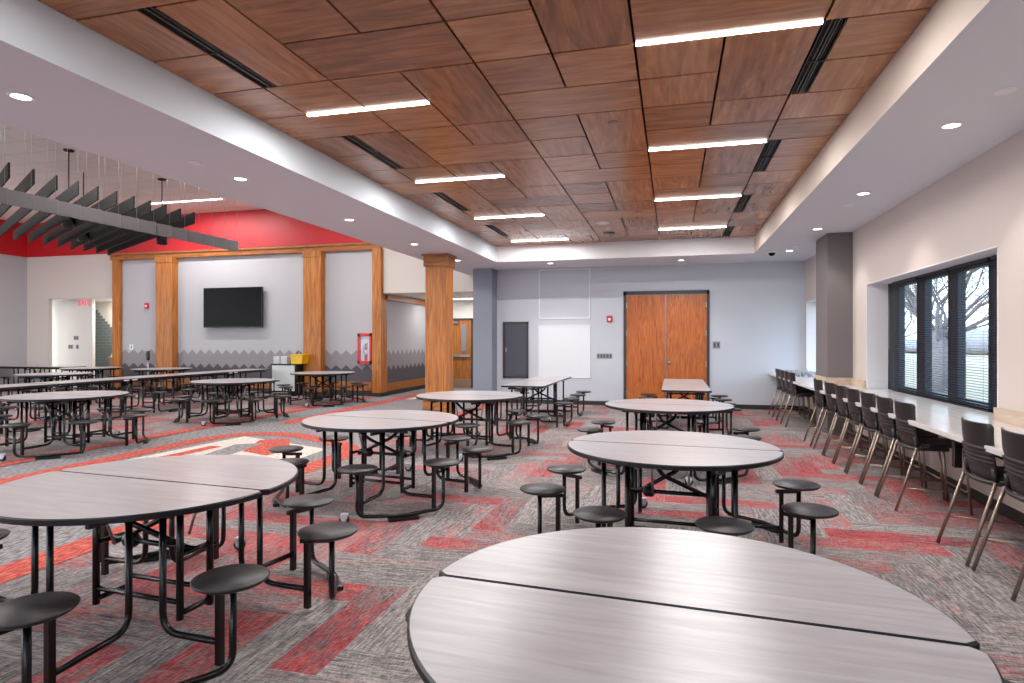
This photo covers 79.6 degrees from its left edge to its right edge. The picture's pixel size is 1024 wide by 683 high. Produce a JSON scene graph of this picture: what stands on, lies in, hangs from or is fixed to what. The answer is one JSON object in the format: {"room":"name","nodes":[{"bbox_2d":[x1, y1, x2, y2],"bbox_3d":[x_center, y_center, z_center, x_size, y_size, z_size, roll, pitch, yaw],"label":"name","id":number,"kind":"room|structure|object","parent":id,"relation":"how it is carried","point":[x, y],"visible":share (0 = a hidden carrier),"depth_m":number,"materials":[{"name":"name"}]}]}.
{"room":"eatery","nodes":[
{"label":"eatery","id":0,"kind":"room"},
{"bbox_2d":[0,219,26,384],"bbox_3d":[-18.256,-1.150,11.089,0.170,5.340,18.640,0,0,15],"label":"wall","id":1,"kind":"structure","parent":0,"point":[13,254],"depth_m":19.66,"materials":[{"name":"grey paint"}]},
{"bbox_2d":[52,299,111,386],"bbox_3d":[-13.250,0.070,20.511,4.800,2.900,1.800,0,0,15],"label":"wall","id":2,"kind":"structure","parent":0,"point":[69,320],"depth_m":20.29,"materials":[{"name":"white paint"}]},
{"bbox_2d":[95,310,111,377],"bbox_3d":[-13.582,0.170,21.106,3.656,2.700,0.015,0,0,15],"label":"trim","id":3,"kind":"structure","parent":2,"relation":"attached to","point":[103,331],"depth_m":21.25,"materials":[{"name":"grey tile"}]},
{"bbox_2d":[27,209,472,382],"bbox_3d":[-7.990,-1.150,18.094,16.200,5.340,0.140,0,0,15],"label":"wall","id":4,"kind":"structure","parent":0,"point":[53,272],"depth_m":18.11,"materials":[{"name":"grey paint"}]},
{"bbox_2d":[112,260,121,389],"bbox_3d":[-12.262,-0.500,19.090,0.290,4.040,0.130,0,0,15],"label":"trim","id":5,"kind":"structure","parent":4,"relation":"attached to","point":[116,264],"depth_m":19.03,"materials":[{"name":"brown wood"}]},
{"bbox_2d":[155,257,177,390],"bbox_3d":[-10.415,-0.500,18.543,0.630,4.040,0.255,0,0,15],"label":"trim","id":6,"kind":"structure","parent":4,"relation":"attached to","point":[166,267],"depth_m":18.43,"materials":[{"name":"brown wood"}]},
{"bbox_2d":[203,287,262,327],"bbox_3d":[-8.147,-0.980,18.008,2.000,1.170,0.141,0,0,15],"label":"television","id":7,"kind":"object","parent":4,"relation":"attached to","point":[230,307],"visible":1,"depth_m":17.94,"materials":[{"name":"black"}]},
{"bbox_2d":[108,243,381,260],"bbox_3d":[-8.023,-2.595,17.968,9.240,0.190,0.160,0,0,15],"label":"trim","id":8,"kind":"structure","parent":4,"relation":"attached to","point":[352,246],"depth_m":17.81,"materials":[{"name":"brown wood"}]},
{"bbox_2d":[122,349,371,381],"bbox_3d":[-8.013,0.690,18.044,8.580,0.880,0.008,0,0,15],"label":"trim","id":9,"kind":"structure","parent":4,"relation":"attached to","point":[200,362],"depth_m":18.04,"materials":[{"name":"grey paint"}]},
{"bbox_2d":[302,250,325,395],"bbox_3d":[-5.558,-0.500,17.276,0.590,4.040,0.255,0,0,15],"label":"trim","id":10,"kind":"structure","parent":4,"relation":"attached to","point":[313,261],"depth_m":17.17,"materials":[{"name":"brown wood"}]},
{"bbox_2d":[357,333,371,363],"bbox_3d":[-4.049,0.210,16.959,0.420,0.840,0.094,0,0,15],"label":"fire extinguisher cabinet","id":11,"kind":"object","parent":4,"relation":"attached to","point":[362,338],"visible":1,"depth_m":16.97,"materials":[{"name":"red plastic"}]},
{"bbox_2d":[371,249,387,396],"bbox_3d":[-3.650,-0.500,16.961,0.290,4.040,0.400,0,0,15],"label":"trim","id":12,"kind":"structure","parent":4,"relation":"attached to","point":[379,302],"depth_m":16.79,"materials":[{"name":"brown wood"}]},
{"bbox_2d":[387,294,472,387],"bbox_3d":[-1.403,0.095,18.483,3.650,2.850,3.940,0,0,15],"label":"wall","id":13,"kind":"structure","parent":0,"point":[405,321],"depth_m":18.52,"materials":[{"name":"grey paint"}]},
{"bbox_2d":[128,378,424,395],"bbox_3d":[-7.407,1.325,19.712,8.910,0.390,3.595,0,0,15],"label":"baseboard","id":14,"kind":"structure","parent":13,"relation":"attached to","point":[414,384],"depth_m":17.81,"materials":[{"name":"brown wood"}]},
{"bbox_2d":[386,295,424,305],"bbox_3d":[-3.048,-1.210,18.695,0.100,0.140,3.440,0,0,15],"label":"trim","id":15,"kind":"structure","parent":13,"relation":"attached to","point":[388,297],"depth_m":18.11,"materials":[{"name":"brown wood"}]},
{"bbox_2d":[453,318,472,387],"bbox_3d":[-1.771,0.390,20.083,1.030,2.260,0.110,0,0,15],"label":"door","id":16,"kind":"structure","parent":13,"relation":"in","point":[462,327],"depth_m":20.04,"materials":[{"name":"brown wood"}]},
{"bbox_2d":[421,253,456,413],"bbox_3d":[-1.483,-0.115,12.562,0.560,3.270,0.560,0,0,15],"label":"column","id":17,"kind":"structure","parent":0,"point":[439,267],"depth_m":12.36,"materials":[{"name":"brown wood"}]},
{"bbox_2d":[0,0,1023,301],"bbox_3d":[-6.408,-2.615,10.095,23.700,2.610,22.700,0,0,15],"label":"ceiling","id":18,"kind":"structure","parent":0,"point":[527,92],"depth_m":5.26,"materials":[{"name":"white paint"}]},
{"bbox_2d":[0,162,9,186],"bbox_3d":[-9.394,-3.060,10.892,6.400,1.520,0.025,0,0,44],"label":"acoustic baffle","id":19,"kind":"object","parent":18,"relation":"hanging from","point":[5,173],"visible":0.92,"depth_m":8.87,"materials":[{"name":"black fabric"}]},
{"bbox_2d":[1,189,33,209],"bbox_3d":[-6.982,-2.856,8.686,0.026,1.928,0.406,0,0,22],"label":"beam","id":20,"kind":"structure","parent":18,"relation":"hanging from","point":[15,198],"depth_m":8.71,"materials":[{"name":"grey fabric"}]},
{"bbox_2d":[0,169,34,217],"bbox_3d":[-9.307,-3.060,11.227,6.400,1.520,0.025,0,0,44],"label":"acoustic baffle","id":21,"kind":"object","parent":18,"relation":"hanging from","point":[28,181],"visible":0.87,"depth_m":9.50,"materials":[{"name":"black fabric"}]},
{"bbox_2d":[6,92,35,101],"bbox_3d":[-3.513,-1.746,4.400,0.170,0.007,0.170,0,0,15],"label":"recessed light","id":22,"kind":"object","parent":18,"relation":"in","point":[15,95],"visible":1,"depth_m":4.39,"materials":[{"name":"white paint"}]},
{"bbox_2d":[0,175,57,236],"bbox_3d":[-9.219,-3.060,11.563,6.400,1.520,0.025,0,0,44],"label":"acoustic baffle","id":23,"kind":"object","parent":18,"relation":"hanging from","point":[48,189],"visible":0.66,"depth_m":11.28,"materials":[{"name":"black fabric"}]},
{"bbox_2d":[27,141,57,214],"bbox_3d":[-6.891,-2.856,9.034,0.026,1.928,0.406,0,0,22],"label":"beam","id":24,"kind":"structure","parent":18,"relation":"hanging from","point":[43,204],"depth_m":9.08,"materials":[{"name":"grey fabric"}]},
{"bbox_2d":[13,145,78,240],"bbox_3d":[-9.132,-3.060,11.899,6.400,1.520,0.025,0,0,44],"label":"acoustic baffle","id":25,"kind":"object","parent":18,"relation":"hanging from","point":[70,193],"visible":0.89,"depth_m":11.59,"materials":[{"name":"black fabric"}]},
{"bbox_2d":[29,186,98,242],"bbox_3d":[-9.044,-3.060,12.235,6.400,1.520,0.025,0,0,44],"label":"acoustic baffle","id":26,"kind":"object","parent":18,"relation":"hanging from","point":[91,197],"visible":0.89,"depth_m":12.11,"materials":[{"name":"black fabric"}]},
{"bbox_2d":[55,201,79,218],"bbox_3d":[-6.800,-2.856,9.383,0.026,1.928,0.406,0,0,22],"label":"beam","id":27,"kind":"structure","parent":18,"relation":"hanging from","point":[66,209],"depth_m":9.40,"materials":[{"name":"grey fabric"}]},
{"bbox_2d":[62,148,75,227],"bbox_3d":[-8.862,-3.050,12.296,0.230,1.540,0.230,0,0,15],"label":"pendant light","id":28,"kind":"object","parent":18,"relation":"hanging from","point":[71,222],"visible":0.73,"depth_m":12.27,"materials":[{"name":"black metal"}]},
{"bbox_2d":[43,191,117,244],"bbox_3d":[-8.956,-3.060,12.570,6.400,1.520,0.025,0,0,44],"label":"acoustic baffle","id":29,"kind":"object","parent":18,"relation":"hanging from","point":[110,201],"visible":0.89,"depth_m":12.04,"materials":[{"name":"black fabric"}]},
{"bbox_2d":[74,206,100,223],"bbox_3d":[-6.709,-2.856,9.731,0.026,1.928,0.406,0,0,22],"label":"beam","id":30,"kind":"structure","parent":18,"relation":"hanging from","point":[86,213],"depth_m":9.76,"materials":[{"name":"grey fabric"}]},
{"bbox_2d":[57,180,134,246],"bbox_3d":[-8.869,-3.060,12.906,6.400,1.520,0.025,0,0,44],"label":"acoustic baffle","id":31,"kind":"object","parent":18,"relation":"hanging from","point":[127,205],"visible":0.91,"depth_m":12.91,"materials":[{"name":"black fabric"}]},
{"bbox_2d":[95,162,120,227],"bbox_3d":[-6.618,-2.856,10.079,0.026,1.928,0.406,0,0,22],"label":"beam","id":32,"kind":"structure","parent":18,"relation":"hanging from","point":[107,218],"depth_m":10.14,"materials":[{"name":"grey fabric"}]},
{"bbox_2d":[71,200,150,249],"bbox_3d":[-8.781,-3.060,13.242,6.400,1.520,0.025,0,0,44],"label":"acoustic baffle","id":33,"kind":"object","parent":18,"relation":"hanging from","point":[144,209],"visible":0.65,"depth_m":12.90,"materials":[{"name":"black fabric"}]},
{"bbox_2d":[83,204,166,250],"bbox_3d":[-8.693,-3.060,13.578,6.400,1.520,0.025,0,0,44],"label":"acoustic baffle","id":34,"kind":"object","parent":18,"relation":"hanging from","point":[159,213],"visible":0.71,"depth_m":13.41,"materials":[{"name":"black fabric"}]},
{"bbox_2d":[115,167,138,230],"bbox_3d":[-6.527,-2.856,10.428,0.026,1.928,0.406,0,0,22],"label":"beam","id":35,"kind":"structure","parent":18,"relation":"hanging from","point":[127,222],"depth_m":10.49,"materials":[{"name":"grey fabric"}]},
{"bbox_2d":[96,208,180,252],"bbox_3d":[-8.606,-3.060,13.914,6.400,1.520,0.025,0,0,44],"label":"acoustic baffle","id":36,"kind":"object","parent":18,"relation":"hanging from","point":[175,216],"visible":0.73,"depth_m":13.77,"materials":[{"name":"black fabric"}]},
{"bbox_2d":[133,219,155,234],"bbox_3d":[-6.436,-2.856,10.776,0.026,1.928,0.406,0,0,22],"label":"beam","id":37,"kind":"structure","parent":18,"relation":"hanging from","point":[145,226],"depth_m":10.81,"materials":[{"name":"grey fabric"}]},
{"bbox_2d":[107,212,194,254],"bbox_3d":[-8.518,-3.060,14.249,6.400,1.520,0.025,0,0,44],"label":"acoustic baffle","id":38,"kind":"object","parent":18,"relation":"hanging from","point":[189,219],"visible":0.66,"depth_m":14.10,"materials":[{"name":"black fabric"}]},
{"bbox_2d":[152,223,171,237],"bbox_3d":[-6.346,-2.856,11.124,0.026,1.928,0.406,0,0,22],"label":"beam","id":39,"kind":"structure","parent":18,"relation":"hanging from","point":[161,229],"depth_m":11.15,"materials":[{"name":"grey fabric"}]},
{"bbox_2d":[156,178,167,244],"bbox_3d":[-8.255,-3.050,14.505,0.230,1.540,0.230,0,0,15],"label":"pendant light","id":40,"kind":"object","parent":18,"relation":"hanging from","point":[161,240],"visible":0.77,"depth_m":14.46,"materials":[{"name":"black metal"}]},
{"bbox_2d":[167,227,186,240],"bbox_3d":[-6.255,-2.856,11.473,0.026,1.928,0.406,0,0,22],"label":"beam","id":41,"kind":"structure","parent":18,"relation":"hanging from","point":[177,233],"depth_m":11.51,"materials":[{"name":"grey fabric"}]},
{"bbox_2d":[138,6,277,87],"bbox_3d":[-2.142,-2.106,4.466,0.130,0.038,1.240,0,0,15],"label":"ceiling vent","id":42,"kind":"object","parent":18,"relation":"in","point":[153,12],"visible":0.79,"depth_m":4.35,"materials":[{"name":"black metal"}]},
{"bbox_2d":[307,101,429,116],"bbox_3d":[-1.306,-2.108,5.529,1.200,0.064,0.030,0,0,15],"label":"linear light","id":43,"kind":"object","parent":18,"relation":"attached to","point":[427,102],"visible":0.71,"depth_m":5.51,"materials":[{"name":"white plastic"}]},
{"bbox_2d":[342,135,404,168],"bbox_3d":[-1.516,-2.106,6.865,0.130,0.038,1.240,0,0,15],"label":"ceiling vent","id":44,"kind":"object","parent":18,"relation":"in","point":[351,138],"visible":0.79,"depth_m":6.79,"materials":[{"name":"black metal"}]},
{"bbox_2d":[434,192,468,210],"bbox_3d":[-0.889,-2.106,9.265,0.130,0.038,1.240,0,0,15],"label":"ceiling vent","id":45,"kind":"object","parent":18,"relation":"in","point":[440,194],"visible":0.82,"depth_m":9.21,"materials":[{"name":"black metal"}]},
{"bbox_2d":[649,140,766,150],"bbox_3d":[2.076,-2.108,6.569,1.200,0.064,0.030,0,0,15],"label":"linear light","id":46,"kind":"object","parent":18,"relation":"attached to","point":[764,141],"visible":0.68,"depth_m":6.56,"materials":[{"name":"white plastic"}]},
{"bbox_2d":[636,20,822,45],"bbox_3d":[1.450,-2.108,4.169,1.200,0.064,0.030,0,0,15],"label":"linear light","id":47,"kind":"object","parent":18,"relation":"attached to","point":[819,22],"visible":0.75,"depth_m":4.15,"materials":[{"name":"white plastic"}]},
{"bbox_2d":[734,193,751,212],"bbox_3d":[3.520,-2.106,9.396,0.130,0.038,1.240,0,0,15],"label":"ceiling vent","id":48,"kind":"object","parent":18,"relation":"in","point":[743,200],"visible":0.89,"depth_m":9.37,"materials":[{"name":"black metal"}]},
{"bbox_2d":[753,137,781,171],"bbox_3d":[2.893,-2.106,6.996,0.130,0.038,1.240,0,0,15],"label":"ceiling vent","id":49,"kind":"object","parent":18,"relation":"in","point":[770,147],"visible":0.92,"depth_m":6.94,"materials":[{"name":"black metal"}]},
{"bbox_2d":[791,15,847,93],"bbox_3d":[2.267,-2.106,4.596,0.130,0.038,1.240,0,0,15],"label":"ceiling vent","id":50,"kind":"object","parent":18,"relation":"in","point":[829,31],"visible":0.89,"depth_m":4.49,"materials":[{"name":"black metal"}]},
{"bbox_2d":[0,387,1023,682],"bbox_3d":[-6.394,1.516,10.350,23.800,0.008,23.200,0,0,15],"label":"floor","id":51,"kind":"structure","parent":0,"point":[359,635],"depth_m":4.76,"materials":[{"name":"grey carpet"}]},
{"bbox_2d":[0,383,62,433],"bbox_3d":[-8.915,1.145,9.716,1.692,0.750,3.000,0,0,15],"label":"table","id":52,"kind":"object","parent":51,"relation":"on","point":[23,386],"visible":0.56,"depth_m":10.64,"materials":[{"name":"black laminate"}]},
{"bbox_2d":[0,365,93,392],"bbox_3d":[-14.536,1.145,18.831,3.000,0.750,1.692,0,0,15],"label":"table","id":53,"kind":"object","parent":51,"relation":"on","point":[34,367],"visible":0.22,"depth_m":18.57,"materials":[{"name":"black"}]},
{"bbox_2d":[0,372,104,409],"bbox_3d":[-10.790,1.145,14.494,2.094,0.750,2.094,0,0,-24],"label":"table","id":54,"kind":"object","parent":51,"relation":"on","point":[50,375],"visible":0.43,"depth_m":14.25,"materials":[{"name":"black laminate"}]},
{"bbox_2d":[0,390,153,460],"bbox_3d":[-6.380,1.145,8.817,2.094,0.750,2.094,0,0,-24],"label":"table","id":55,"kind":"object","parent":51,"relation":"on","point":[64,397],"visible":1,"depth_m":8.75,"materials":[{"name":"black laminate"}]},
{"bbox_2d":[46,367,129,391],"bbox_3d":[-12.114,1.145,17.734,2.094,0.750,2.094,0,0,-24],"label":"table","id":56,"kind":"object","parent":51,"relation":"on","point":[98,370],"visible":0.39,"depth_m":17.65,"materials":[{"name":"black laminate"}]},
{"bbox_2d":[29,374,195,421],"bbox_3d":[-8.150,1.145,12.648,1.692,0.750,3.000,0,0,15],"label":"table","id":57,"kind":"object","parent":51,"relation":"on","point":[101,381],"visible":0.56,"depth_m":12.54,"materials":[{"name":"black"}]},
{"bbox_2d":[115,367,203,398],"bbox_3d":[-9.780,1.145,17.176,2.094,0.750,2.094,0,0,-24],"label":"table","id":58,"kind":"object","parent":51,"relation":"on","point":[170,370],"visible":0.54,"depth_m":17.00,"materials":[{"name":"black laminate"}]},
{"bbox_2d":[0,455,357,682],"bbox_3d":[-1.992,1.145,3.414,2.094,0.750,2.094,0,0,-26],"label":"table","id":59,"kind":"object","parent":51,"relation":"on","point":[94,497],"visible":1,"depth_m":3.21,"materials":[{"name":"black laminate"}]},
{"bbox_2d":[151,369,280,405],"bbox_3d":[-7.385,1.145,15.580,1.692,0.750,3.000,0,0,15],"label":"table","id":60,"kind":"object","parent":51,"relation":"on","point":[212,374],"visible":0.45,"depth_m":15.35,"materials":[{"name":"black"}]},
{"bbox_2d":[170,378,291,425],"bbox_3d":[-5.431,1.145,11.980,2.094,0.750,2.094,0,0,-24],"label":"table","id":61,"kind":"object","parent":51,"relation":"on","point":[237,382],"visible":1,"depth_m":11.81,"materials":[{"name":"black"}]},
{"bbox_2d":[271,364,303,395],"bbox_3d":[-6.250,1.074,17.237,0.820,0.889,0.500,0,0,15],"label":"cart","id":62,"kind":"object","parent":51,"relation":"on","point":[281,372],"visible":0.56,"depth_m":17.01,"materials":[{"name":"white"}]},
{"bbox_2d":[290,351,308,363],"bbox_3d":[-5.895,0.459,17.093,0.400,0.342,0.330,0,0,15],"label":"bin","id":63,"kind":"object","parent":62,"relation":"on","point":[301,358],"visible":1,"depth_m":16.97,"materials":[{"name":"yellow plastic"}]},
{"bbox_2d":[277,371,368,406],"bbox_3d":[-4.628,1.145,15.057,2.094,0.750,2.094,0,0,-24],"label":"table","id":64,"kind":"object","parent":51,"relation":"on","point":[330,374],"visible":0.97,"depth_m":14.96,"materials":[{"name":"black"}]},
{"bbox_2d":[268,410,493,522],"bbox_3d":[-1.295,1.145,6.126,2.094,0.750,2.094,0,0,-22],"label":"table","id":65,"kind":"object","parent":51,"relation":"on","point":[397,423],"visible":0.95,"depth_m":5.96,"materials":[{"name":"black laminate"}]},
{"bbox_2d":[404,391,547,460],"bbox_3d":[-0.601,1.145,8.786,2.094,0.750,2.094,0,0,-24],"label":"table","id":66,"kind":"object","parent":51,"relation":"on","point":[473,397],"visible":0.77,"depth_m":8.62,"materials":[{"name":"black laminate"}]},
{"bbox_2d":[473,268,496,390],"bbox_3d":[-0.052,-0.115,17.423,0.500,3.270,5.310,0,0,15],"label":"wall pier","id":67,"kind":"object","parent":51,"relation":"on","point":[484,280],"visible":0.25,"depth_m":14.86,"materials":[{"name":"grey paint"}]},
{"bbox_2d":[493,376,590,427],"bbox_3d":[0.548,1.145,12.001,1.692,0.750,3.000,0,0,15],"label":"table","id":68,"kind":"object","parent":51,"relation":"on","point":[535,383],"visible":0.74,"depth_m":11.69,"materials":[{"name":"grey laminate"}]},
{"bbox_2d":[576,398,761,485],"bbox_3d":[1.901,1.145,7.482,2.094,0.750,2.094,0,0,-24],"label":"table","id":69,"kind":"object","parent":51,"relation":"on","point":[688,407],"visible":0.56,"depth_m":7.34,"materials":[{"name":"black laminate"}]},
{"bbox_2d":[520,430,838,554],"bbox_3d":[1.175,1.145,4.540,2.094,0.750,2.094,0,0,-26],"label":"table","id":70,"kind":"object","parent":51,"relation":"on","point":[677,451],"visible":0.8,"depth_m":4.38,"materials":[{"name":"black laminate"}]},
{"bbox_2d":[638,379,741,434],"bbox_3d":[3.095,1.145,11.026,1.692,0.750,3.000,0,0,15],"label":"table","id":71,"kind":"object","parent":51,"relation":"on","point":[697,387],"visible":0.53,"depth_m":10.54,"materials":[{"name":"black laminate"}]},
{"bbox_2d":[405,527,1012,682],"bbox_3d":[0.467,1.145,1.790,2.094,0.750,2.094,0,0,-26],"label":"table","id":72,"kind":"object","parent":51,"relation":"on","point":[601,604],"visible":1,"depth_m":1.69,"materials":[{"name":"grey laminate"}]},
{"bbox_2d":[768,368,804,417],"bbox_3d":[5.535,1.040,12.405,0.619,0.960,0.525,0,0,15],"label":"bar chair","id":73,"kind":"object","parent":51,"relation":"on","point":[779,387],"visible":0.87,"depth_m":12.37,"materials":[{"name":"black plastic"}]},
{"bbox_2d":[773,369,809,420],"bbox_3d":[5.411,1.040,11.932,0.619,0.960,0.525,0,0,16],"label":"bar chair","id":74,"kind":"object","parent":51,"relation":"on","point":[781,372],"visible":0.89,"depth_m":11.87,"materials":[{"name":"black plastic"}]},
{"bbox_2d":[777,370,815,424],"bbox_3d":[5.287,1.040,11.458,0.619,0.960,0.525,0,0,16],"label":"bar chair","id":75,"kind":"object","parent":51,"relation":"on","point":[786,377],"visible":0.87,"depth_m":11.41,"materials":[{"name":"black plastic"}]},
{"bbox_2d":[781,372,816,426],"bbox_3d":[5.163,1.040,10.982,0.619,0.960,0.525,0,0,15],"label":"bar chair","id":76,"kind":"object","parent":51,"relation":"on","point":[794,392],"visible":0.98,"depth_m":10.87,"materials":[{"name":"black plastic"}]},
{"bbox_2d":[803,378,855,446],"bbox_3d":[4.646,1.040,9.000,0.619,0.960,0.525,0,0,16],"label":"bar chair","id":77,"kind":"object","parent":51,"relation":"on","point":[818,384],"visible":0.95,"depth_m":8.90,"materials":[{"name":"black plastic"}]},
{"bbox_2d":[813,381,870,454],"bbox_3d":[4.474,1.040,8.341,0.619,0.960,0.525,0,0,15],"label":"bar chair","id":78,"kind":"object","parent":51,"relation":"on","point":[829,387],"visible":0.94,"depth_m":8.25,"materials":[{"name":"black plastic"}]},
{"bbox_2d":[823,384,885,462],"bbox_3d":[4.330,1.040,7.791,0.619,0.960,0.525,0,0,16],"label":"bar chair","id":79,"kind":"object","parent":51,"relation":"on","point":[841,392],"visible":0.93,"depth_m":7.70,"materials":[{"name":"black plastic"}]},
{"bbox_2d":[833,387,903,474],"bbox_3d":[4.194,1.040,7.267,0.619,0.960,0.525,0,0,15],"label":"bar chair","id":80,"kind":"object","parent":51,"relation":"on","point":[853,395],"visible":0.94,"depth_m":7.17,"materials":[{"name":"black plastic"}]},
{"bbox_2d":[846,390,923,486],"bbox_3d":[4.050,1.040,6.715,0.619,0.960,0.525,0,0,15],"label":"bar chair","id":81,"kind":"object","parent":51,"relation":"on","point":[870,420],"visible":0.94,"depth_m":6.63,"materials":[{"name":"black plastic"}]},
{"bbox_2d":[860,395,945,499],"bbox_3d":[3.911,1.040,6.184,0.619,0.960,0.525,0,0,16],"label":"bar chair","id":82,"kind":"object","parent":51,"relation":"on","point":[884,405],"visible":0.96,"depth_m":6.09,"materials":[{"name":"black plastic"}]},
{"bbox_2d":[876,399,972,514],"bbox_3d":[3.774,1.040,5.660,0.619,0.960,0.525,0,0,14],"label":"bar chair","id":83,"kind":"object","parent":51,"relation":"on","point":[906,433],"visible":0.99,"depth_m":5.56,"materials":[{"name":"black plastic"}]},
{"bbox_2d":[936,417,1023,566],"bbox_3d":[3.421,1.040,4.307,0.619,0.960,0.525,0,0,16],"label":"bar chair","id":84,"kind":"object","parent":51,"relation":"on","point":[979,462],"visible":0.98,"depth_m":4.24,"materials":[{"name":"black plastic"}]},
{"bbox_2d":[971,427,1023,601],"bbox_3d":[3.277,1.040,3.755,0.619,0.960,0.525,0,0,15],"label":"bar chair","id":85,"kind":"object","parent":51,"relation":"on","point":[1012,442],"visible":1,"depth_m":3.83,"materials":[{"name":"black plastic"}]},
{"bbox_2d":[497,261,804,405],"bbox_3d":[3.283,-0.115,14.759,7.300,3.270,0.980,0,0,15],"label":"wall","id":86,"kind":"structure","parent":0,"point":[757,309],"depth_m":13.90,"materials":[{"name":"grey paint"}]},
{"bbox_2d":[503,322,527,377],"bbox_3d":[0.088,0.220,15.069,0.640,1.380,0.035,0,0,15],"label":"access panel","id":87,"kind":"object","parent":86,"relation":"attached to","point":[515,334],"visible":0.98,"depth_m":15.06,"materials":[{"name":"grey metal"}]},
{"bbox_2d":[538,325,589,377],"bbox_3d":[1.251,0.255,14.772,1.260,1.270,0.022,0,0,15],"label":"whiteboard","id":88,"kind":"object","parent":86,"relation":"attached to","point":[563,350],"visible":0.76,"depth_m":14.77,"materials":[{"name":"white"}]},
{"bbox_2d":[539,268,589,318],"bbox_3d":[1.256,-1.135,14.771,1.250,1.210,0.022,0,0,15],"label":"wall panel","id":89,"kind":"object","parent":86,"relation":"attached to","point":[563,293],"visible":1,"depth_m":14.77,"materials":[{"name":"white paint"}]},
{"bbox_2d":[478,399,802,410],"bbox_3d":[2.717,1.470,14.173,7.500,0.100,0.440,0,0,15],"label":"baseboard","id":90,"kind":"structure","parent":86,"relation":"attached to","point":[741,406],"depth_m":14.54,"materials":[{"name":"black rubber"}]},
{"bbox_2d":[623,290,709,400],"bbox_3d":[3.556,0.180,14.220,1.920,2.680,0.225,0,0,15],"label":"door","id":91,"kind":"structure","parent":86,"relation":"in","point":[666,334],"depth_m":14.20,"materials":[{"name":"brown wood"}]},
{"bbox_2d":[816,232,852,435],"bbox_3d":[5.395,-0.115,10.317,0.370,3.270,0.830,0,0,15],"label":"wall column","id":92,"kind":"structure","parent":0,"point":[834,251],"depth_m":9.94,"materials":[{"name":"grey paint"}]},
{"bbox_2d":[814,375,850,384],"bbox_3d":[5.365,0.648,10.322,0.370,0.117,0.895,0,0,15],"label":"backsplash","id":93,"kind":"structure","parent":92,"relation":"attached to","point":[840,381],"depth_m":9.90,"materials":[{"name":"beige wood"}]},
{"bbox_2d":[805,129,1023,512],"bbox_3d":[4.372,-0.165,4.838,0.422,3.370,17.970,0,0,15],"label":"wall","id":94,"kind":"structure","parent":0,"point":[974,212],"depth_m":6.42,"materials":[{"name":"beige paint"}]},
{"bbox_2d":[867,381,887,388],"bbox_3d":[5.408,0.648,9.100,0.270,0.117,0.031,0,0,15],"label":"backsplash","id":95,"kind":"structure","parent":94,"relation":"attached to","point":[870,384],"depth_m":9.09,"materials":[{"name":"white"}]},
{"bbox_2d":[768,368,1023,467],"bbox_3d":[3.922,0.830,4.880,1.014,0.480,17.785,0,0,15],"label":"countertop","id":96,"kind":"structure","parent":94,"relation":"attached to","point":[937,417],"depth_m":5.77,"materials":[{"name":"laminate"}]},
{"bbox_2d":[805,406,1023,525],"bbox_3d":[4.145,1.470,4.819,0.012,0.100,17.820,0,0,15],"label":"baseboard","id":97,"kind":"structure","parent":94,"relation":"attached to","point":[1005,510],"depth_m":5.87,"materials":[{"name":"black rubber"}]},
{"bbox_2d":[888,255,996,412],"bbox_3d":[5.078,-0.059,7.231,0.145,1.558,3.818,0,0,15],"label":"window","id":98,"kind":"structure","parent":94,"relation":"in","point":[956,395],"depth_m":7.09,"materials":[{"name":"black metal"}]},
{"bbox_2d":[892,276,918,395],"bbox_3d":[5.329,-0.061,8.345,0.038,1.546,0.860,0,0,15],"label":"blind","id":99,"kind":"object","parent":98,"relation":"attached to","point":[898,284],"depth_m":8.49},
{"bbox_2d":[917,268,950,402],"bbox_3d":[5.093,-0.061,7.440,0.038,1.546,0.870,0,0,15],"label":"blind","id":100,"kind":"object","parent":98,"relation":"attached to","point":[936,396],"depth_m":7.48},
{"bbox_2d":[949,257,991,411],"bbox_3d":[4.858,-0.061,6.540,0.038,1.546,0.890,0,0,15],"label":"blind","id":101,"kind":"object","parent":98,"relation":"attached to","point":[956,270],"depth_m":6.58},
{"bbox_2d":[990,255,996,412],"bbox_3d":[4.645,-0.061,5.723,0.038,1.546,0.680,0,0,15],"label":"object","id":102,"kind":"object","parent":98,"relation":"attached to","point":[995,256],"depth_m":6.04,"materials":[{"name":"black metal"}]},
{"bbox_2d":[993,407,1023,427],"bbox_3d":[3.095,0.648,0.846,0.033,0.117,9.560,0,0,15],"label":"backsplash","id":103,"kind":"structure","parent":94,"relation":"attached to","point":[1011,417],"depth_m":5.23,"materials":[{"name":"beige wood"}]},
{"label":"outside","id":104,"kind":"structure","parent":0,"visible":0},
{"bbox_2d":[905,354,987,367],"bbox_3d":[36.627,1.660,47.283,17.000,0.001,130.000,0,0,15],"label":"road","id":105,"kind":"structure","parent":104,"point":[914,358],"depth_m":49.81,"materials":[{"name":"grey asphalt"}]},
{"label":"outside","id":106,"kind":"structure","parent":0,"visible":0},
{"bbox_2d":[905,353,987,401],"bbox_3d":[20.827,1.670,20.402,150.000,0.001,190.000,0,0,15],"label":"lawn","id":107,"kind":"structure","parent":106,"point":[910,362],"depth_m":28.14,"materials":[{"name":"green plant"}]},
{"bbox_2d":[905,268,987,393],"bbox_3d":[14.552,-2.019,19.426,8.485,7.391,7.945,0,0,-31],"label":"bare tree","id":108,"kind":"object","parent":107,"relation":"on","point":[908,303],"visible":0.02,"depth_m":19.53,"materials":[{"name":"grey plant"}]},
{"bbox_2d":[905,329,987,354],"bbox_3d":[63.621,-0.127,47.421,64.431,3.595,117.615,0,0,15],"label":"tree line","id":109,"kind":"object","parent":107,"relation":"on","point":[969,341],"visible":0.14,"depth_m":73.66,"materials":[{"name":"grey plant"}]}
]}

